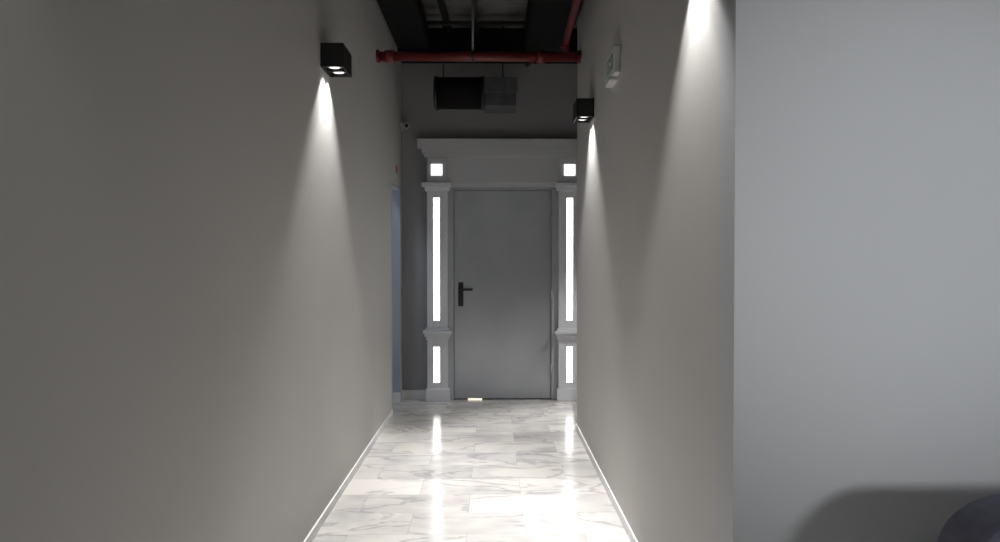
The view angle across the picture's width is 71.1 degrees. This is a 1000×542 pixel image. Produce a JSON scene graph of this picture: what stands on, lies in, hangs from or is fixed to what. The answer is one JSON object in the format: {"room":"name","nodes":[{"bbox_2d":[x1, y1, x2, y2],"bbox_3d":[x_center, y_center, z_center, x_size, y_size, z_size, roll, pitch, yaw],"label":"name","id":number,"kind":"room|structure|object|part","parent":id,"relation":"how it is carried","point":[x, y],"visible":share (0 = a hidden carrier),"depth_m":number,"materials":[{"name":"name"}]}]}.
{"room":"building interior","nodes":[
{"label":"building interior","id":0,"kind":"room"},
{"bbox_2d":[0,0,401,541],"bbox_3d":[-0.998,-0.441,1.982,0.150,3.600,10.000,0,1,-1],"label":"wall","id":1,"kind":"structure","parent":0,"point":[196,242],"depth_m":2.05,"materials":[{"name":"grey paint"}]},
{"bbox_2d":[320,43,351,76],"bbox_3d":[-0.883,-1.137,3.783,0.120,0.125,0.220,0,1,-1],"label":"wall lamp","id":2,"kind":"object","parent":1,"relation":"attached to","point":[335,58],"visible":1,"depth_m":3.67,"materials":[{"name":"metal"}]},
{"bbox_3d":[-0.938,-1.137,3.782,0.010,0.125,0.220,0,1,-1],"label":"plate","id":3,"kind":"part","parent":2,"relation":"part of","materials":[{"name":"black metal"}]},
{"bbox_3d":[-0.828,-1.137,3.784,0.010,0.125,0.220,0,1,-1],"label":"plate","id":4,"kind":"part","parent":2,"relation":"part of","materials":[{"name":"black metal"}]},
{"bbox_2d":[303,409,392,541],"bbox_3d":[-0.913,1.339,1.646,0.010,0.050,9.270,0,1,-1],"label":"baseboard","id":5,"kind":"structure","parent":1,"relation":"attached to","point":[326,512],"depth_m":4.20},
{"bbox_2d":[391,182,400,408],"bbox_3d":[-1.049,0.242,6.578,0.156,2.090,0.610,0,1,-1],"label":"trim","id":6,"kind":"structure","parent":1,"relation":"attached to","point":[395,190],"depth_m":6.85,"materials":[{"name":"paint"}]},
{"bbox_2d":[312,398,630,541],"bbox_3d":[0.677,1.408,2.030,6.600,0.100,10.000,0,1,-1],"label":"floor","id":7,"kind":"structure","parent":0,"point":[456,470],"depth_m":4.37,"materials":[{"name":"stone"}]},
{"bbox_2d":[937,494,999,541],"bbox_3d":[1.441,0.946,1.236,0.945,0.850,0.830,0,1,-1],"label":"armchair","id":8,"kind":"object","parent":7,"relation":"on","point":[978,520],"visible":1,"depth_m":1.57,"materials":[{"name":"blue fabric"}]},
{"bbox_2d":[398,28,576,63],"bbox_3d":[0.422,-2.187,6.817,2.800,0.260,0.290,0,1,-1],"label":"ceiling beam","id":9,"kind":"structure","parent":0,"point":[460,39],"depth_m":6.67,"materials":[{"name":"black metal"}]},
{"bbox_2d":[401,63,576,398],"bbox_3d":[0.620,-0.521,7.075,6.600,3.600,0.150,0,1,-1],"label":"wall","id":10,"kind":"structure","parent":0,"point":[546,95],"depth_m":6.98,"materials":[{"name":"grey paint"}]},
{"bbox_2d":[421,0,576,27],"bbox_3d":[0.677,-2.316,1.972,6.600,0.150,10.000,0,1,-1],"label":"ceiling","id":11,"kind":"structure","parent":0,"point":[458,10],"depth_m":6.23,"materials":[{"name":"concrete"}]},
{"bbox_2d":[377,0,429,48],"bbox_3d":[-0.782,-2.122,4.559,0.300,0.160,4.000,0,1,-1],"label":"cable tray","id":12,"kind":"object","parent":11,"relation":"attached to","point":[406,21],"visible":1,"depth_m":5.84,"materials":[{"name":"black metal"}]},
{"bbox_2d":[433,26,517,112],"bbox_3d":[-0.224,-1.899,6.449,0.760,0.825,0.360,0,1,-1],"label":"ventilation duct","id":13,"kind":"object","parent":11,"relation":"hanging from","point":[483,93],"visible":0.94,"depth_m":6.33,"materials":[{"name":"black metal"}]},
{"bbox_3d":[-0.524,-2.012,6.464,0.011,0.600,0.011,0,1,22],"label":"rod","id":14,"kind":"part","parent":13,"relation":"part of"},
{"bbox_3d":[0.026,-2.012,6.470,0.011,0.600,0.011,0,1,-23],"label":"rod","id":15,"kind":"part","parent":13,"relation":"part of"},
{"bbox_2d":[427,0,525,34],"bbox_3d":[-0.197,-2.239,5.014,0.880,0.100,3.102,0,1,-1],"label":"rail","id":16,"kind":"object","parent":11,"relation":"hanging from","point":[446,22],"depth_m":6.26,"materials":[{"name":"grey metal"}]},
{"bbox_2d":[376,0,580,66],"bbox_3d":[-0.153,-1.945,4.420,1.593,0.670,4.904,0,1,-1],"label":"pipe","id":17,"kind":"object","parent":11,"relation":"hanging from","point":[389,56],"visible":1,"depth_m":5.44,"materials":[{"name":"metal"}]},
{"bbox_3d":[-0.212,-2.001,5.467,0.017,0.590,0.017,0,1,22],"label":"hanger rod","id":18,"kind":"part","parent":17,"relation":"part of","materials":[{"name":"metal"}]},
{"bbox_2d":[524,0,582,51],"bbox_3d":[0.438,-2.112,4.548,0.380,0.260,3.950,0,1,-1],"label":"duct","id":19,"kind":"object","parent":11,"relation":"attached to","point":[546,20],"visible":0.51,"depth_m":5.70,"materials":[{"name":"black metal"}]},
{"bbox_2d":[577,0,718,541],"bbox_3d":[0.725,-0.472,3.937,0.150,3.600,3.570,0,1,-1],"label":"wall","id":20,"kind":"structure","parent":0,"point":[647,157],"depth_m":3.03,"materials":[{"name":"grey paint"}]},
{"bbox_2d":[573,98,593,122],"bbox_3d":[0.580,-1.114,4.870,0.120,0.125,0.220,0,1,-1],"label":"wall lamp","id":21,"kind":"object","parent":20,"relation":"attached to","point":[583,108],"visible":1,"depth_m":4.76,"materials":[{"name":"metal"}]},
{"bbox_3d":[0.525,-1.114,4.869,0.010,0.125,0.220,0,1,-1],"label":"plate","id":22,"kind":"part","parent":21,"relation":"part of","materials":[{"name":"black metal"}]},
{"bbox_2d":[576,423,637,541],"bbox_3d":[0.646,1.304,3.884,0.010,0.050,3.730,0,1,-1],"label":"baseboard","id":23,"kind":"structure","parent":20,"relation":"attached to","point":[626,525],"depth_m":4.12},
{"bbox_2d":[605,45,620,87],"bbox_3d":[0.628,-1.137,3.940,0.045,0.170,0.340,0,1,-1],"label":"emergency exit sign","id":24,"kind":"object","parent":20,"relation":"attached to","point":[613,62],"visible":1,"depth_m":3.84,"materials":[{"name":"white plastic"}]},
{"bbox_3d":[0.614,-1.152,3.940,0.004,0.080,0.220,0,1,-1],"label":"green panel","id":25,"kind":"part","parent":24,"relation":"part of","materials":[{"name":"green plastic"}]},
{"bbox_2d":[716,0,999,541],"bbox_3d":[2.324,-0.443,2.095,3.305,3.600,0.150,0,1,-1],"label":"wall","id":26,"kind":"structure","parent":0,"point":[858,276],"depth_m":2.01,"materials":[{"name":"grey paint"}]},
{"bbox_3d":[4.052,-0.442,2.039,0.150,3.600,10.000,0,1,-1],"label":"wall","id":27,"kind":"structure","parent":0,"visible":0},
{"bbox_2d":[400,121,408,131],"bbox_3d":[-0.936,-1.423,6.879,0.085,0.090,0.188,0,1,-10],"label":"security camera","id":28,"kind":"object","parent":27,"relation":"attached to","point":[405,125],"visible":1,"depth_m":6.87,"materials":[{"name":"white plastic"}]},
{"bbox_2d":[393,390,425,401],"bbox_3d":[0.346,1.236,6.949,2.950,0.090,0.152,0,1,-1],"label":"baseboard","id":29,"kind":"structure","parent":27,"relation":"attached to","point":[406,394],"depth_m":7.00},
{"bbox_2d":[448,187,453,399],"bbox_3d":[-0.486,0.226,6.964,0.055,2.110,0.070,0,1,-1],"label":"frame","id":30,"kind":"object","parent":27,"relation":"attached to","point":[451,192],"visible":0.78,"depth_m":6.93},
{"bbox_2d":[417,138,576,400],"bbox_3d":[0.031,-0.009,6.926,1.690,2.580,0.150,0,1,-1],"label":"portal","id":31,"kind":"object","parent":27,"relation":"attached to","point":[450,162],"visible":0.87,"depth_m":6.89,"materials":[{"name":"paint"}]},
{"bbox_3d":[0.031,-1.254,6.922,1.690,0.090,0.120,0,1,-1],"label":"cornice","id":32,"kind":"part","parent":31,"relation":"part of","materials":[{"name":"paint"}]},
{"bbox_3d":[0.031,-1.184,6.926,1.600,0.050,0.115,0,1,-1],"label":"cornice","id":33,"kind":"part","parent":31,"relation":"part of","materials":[{"name":"paint"}]},
{"bbox_3d":[0.031,-1.139,6.929,1.550,0.040,0.110,0,1,-1],"label":"cornice","id":34,"kind":"part","parent":31,"relation":"part of","materials":[{"name":"paint"}]},
{"bbox_2d":[454,187,550,189],"bbox_3d":[0.025,-0.817,6.954,0.968,0.025,0.070,0,1,-1],"label":"door frame","id":35,"kind":"structure","parent":31,"relation":"attached to","point":[455,188],"depth_m":6.92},
{"bbox_2d":[454,190,550,398],"bbox_3d":[0.025,0.235,6.965,0.960,2.068,0.051,0,1,-1],"label":"leaf","id":36,"kind":"object","parent":35,"relation":"attached to","point":[502,238],"depth_m":6.95,"materials":[{"name":"grey metal"}]},
{"bbox_3d":[-0.389,0.231,6.941,0.050,0.240,0.012,0,1,-1],"label":"handle","id":37,"kind":"part","parent":36,"relation":"part of","materials":[{"name":"black metal"}]},
{"bbox_3d":[-0.389,0.231,6.941,0.050,0.240,0.012,0,1,-1],"label":"plate","id":38,"kind":"part","parent":36,"relation":"part of","materials":[{"name":"black metal"}]},
{"bbox_2d":[459,288,472,290],"bbox_3d":[-0.336,0.182,6.884,0.135,0.024,0.018,0,1,-1],"label":"lever","id":39,"kind":"object","parent":36,"relation":"attached to","point":[460,289],"depth_m":6.88,"materials":[{"name":"black metal"}]},
{"bbox_2d":[551,187,557,399],"bbox_3d":[0.542,0.226,6.976,0.067,2.110,0.070,0,1,-1],"label":"frame","id":40,"kind":"object","parent":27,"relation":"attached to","point":[554,194],"visible":0.78,"depth_m":6.94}
]}

